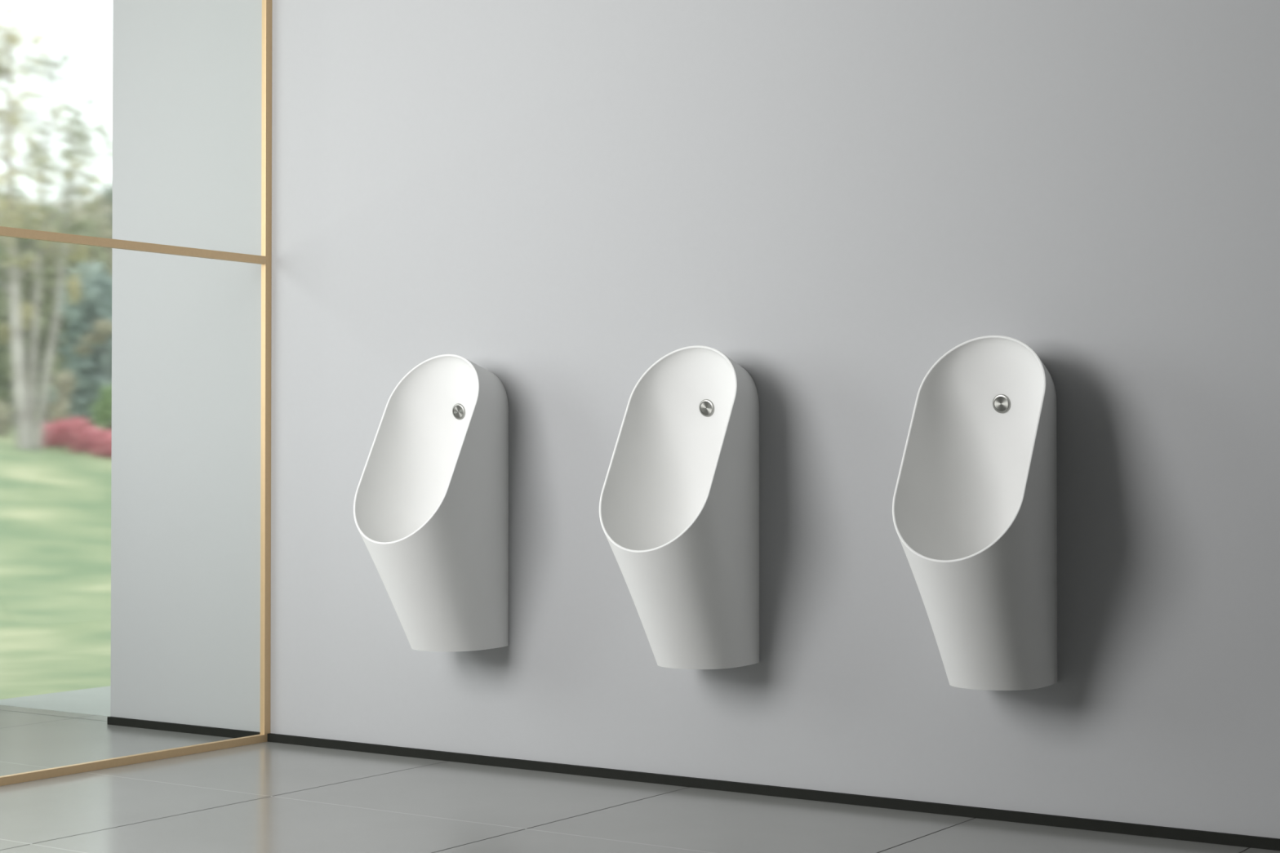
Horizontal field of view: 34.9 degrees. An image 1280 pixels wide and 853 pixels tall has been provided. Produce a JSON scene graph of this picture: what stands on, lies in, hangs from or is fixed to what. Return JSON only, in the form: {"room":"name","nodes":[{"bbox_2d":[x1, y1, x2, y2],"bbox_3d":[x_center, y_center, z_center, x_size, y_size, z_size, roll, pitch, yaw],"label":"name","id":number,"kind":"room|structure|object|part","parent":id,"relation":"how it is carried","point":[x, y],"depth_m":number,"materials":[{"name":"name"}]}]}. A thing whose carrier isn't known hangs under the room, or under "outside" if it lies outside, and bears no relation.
{"room":"public restroom","nodes":[
{"label":"public restroom","id":0,"kind":"room"},
{"bbox_2d":[355,355,477,542],"bbox_3d":[-0.582,0.078,5.455,0.301,0.541,0.318,0,-1,34],"label":"bowl","id":1,"kind":"object","parent":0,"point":[418,482],"depth_m":5.57,"materials":[{"name":"white ceramic"}]},
{"bbox_2d":[0,705,1279,852],"bbox_3d":[-0.799,0.928,2.609,7.440,0.060,5.730,0,-1,34],"label":"floor","id":2,"kind":"structure","parent":0,"point":[265,797],"depth_m":4.88,"materials":[{"name":"grey tile"}]},
{"bbox_2d":[0,0,271,786],"bbox_3d":[-1.587,-0.475,5.420,0.018,2.820,1.700,0,-1,34],"label":"glass wall","id":3,"kind":"structure","parent":2,"relation":"on","point":[264,260],"depth_m":6.09,"materials":[{"name":"glass"}]},
{"bbox_3d":[-1.587,0.923,5.401,0.018,0.022,1.650,0,-1,34],"label":"rail","id":4,"kind":"part","parent":3,"relation":"part of","materials":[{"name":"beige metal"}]},
{"bbox_3d":[-1.587,-0.508,5.420,0.018,0.023,1.650,0,-1,34],"label":"rail","id":5,"kind":"part","parent":3,"relation":"part of","materials":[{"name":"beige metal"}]},
{"bbox_3d":[-1.122,-0.466,6.116,0.018,2.820,0.025,0,-1,34],"label":"post","id":6,"kind":"part","parent":3,"relation":"part of","materials":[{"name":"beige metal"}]},
{"bbox_2d":[601,347,734,550],"bbox_3d":[0.084,0.072,5.010,0.301,0.541,0.318,0,-1,34],"label":"bowl","id":7,"kind":"object","parent":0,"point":[669,482],"depth_m":5.13,"materials":[{"name":"white ceramic"}]},
{"bbox_2d":[110,0,1279,839],"bbox_3d":[1.096,-0.575,4.724,6.614,3.000,0.120,0,-1,34],"label":"wall","id":8,"kind":"structure","parent":0,"point":[561,199],"depth_m":5.23,"materials":[{"name":"paint"}]},
{"bbox_2d":[0,0,112,716],"bbox_3d":[-1.962,-0.542,6.843,0.826,3.010,0.006,0,-1,34],"label":"window","id":9,"kind":"structure","parent":8,"relation":"in","point":[56,55],"depth_m":6.84,"materials":[{"name":"clear glass"}]},
{"bbox_2d":[353,354,508,652],"bbox_3d":[-0.555,0.203,5.492,0.313,0.801,0.419,0,-1,34],"label":"urinal","id":10,"kind":"object","parent":8,"relation":"attached to","point":[431,502],"depth_m":5.50,"materials":[{"name":"white ceramic"}]},
{"bbox_2d":[599,345,759,669],"bbox_3d":[0.110,0.197,5.048,0.313,0.801,0.419,0,-1,34],"label":"urinal","id":11,"kind":"object","parent":8,"relation":"attached to","point":[679,502],"depth_m":5.07,"materials":[{"name":"white ceramic"}]},
{"bbox_2d":[106,716,1279,851],"bbox_3d":[1.059,0.913,4.649,6.614,0.024,0.013,0,-1,34],"label":"baseboard","id":12,"kind":"structure","parent":8,"relation":"attached to","point":[1175,833],"depth_m":5.15,"materials":[{"name":"black metal"}]},
{"bbox_2d":[892,335,1057,690],"bbox_3d":[0.775,0.191,4.604,0.313,0.801,0.419,0,-1,34],"label":"urinal","id":13,"kind":"object","parent":8,"relation":"attached to","point":[975,502],"depth_m":4.64,"materials":[{"name":"white ceramic"}]},
{"bbox_2d":[894,337,1043,559],"bbox_3d":[0.749,0.066,4.566,0.301,0.541,0.318,0,-1,34],"label":"bowl","id":14,"kind":"object","parent":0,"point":[969,486],"depth_m":4.69,"materials":[{"name":"white ceramic"}]}
]}

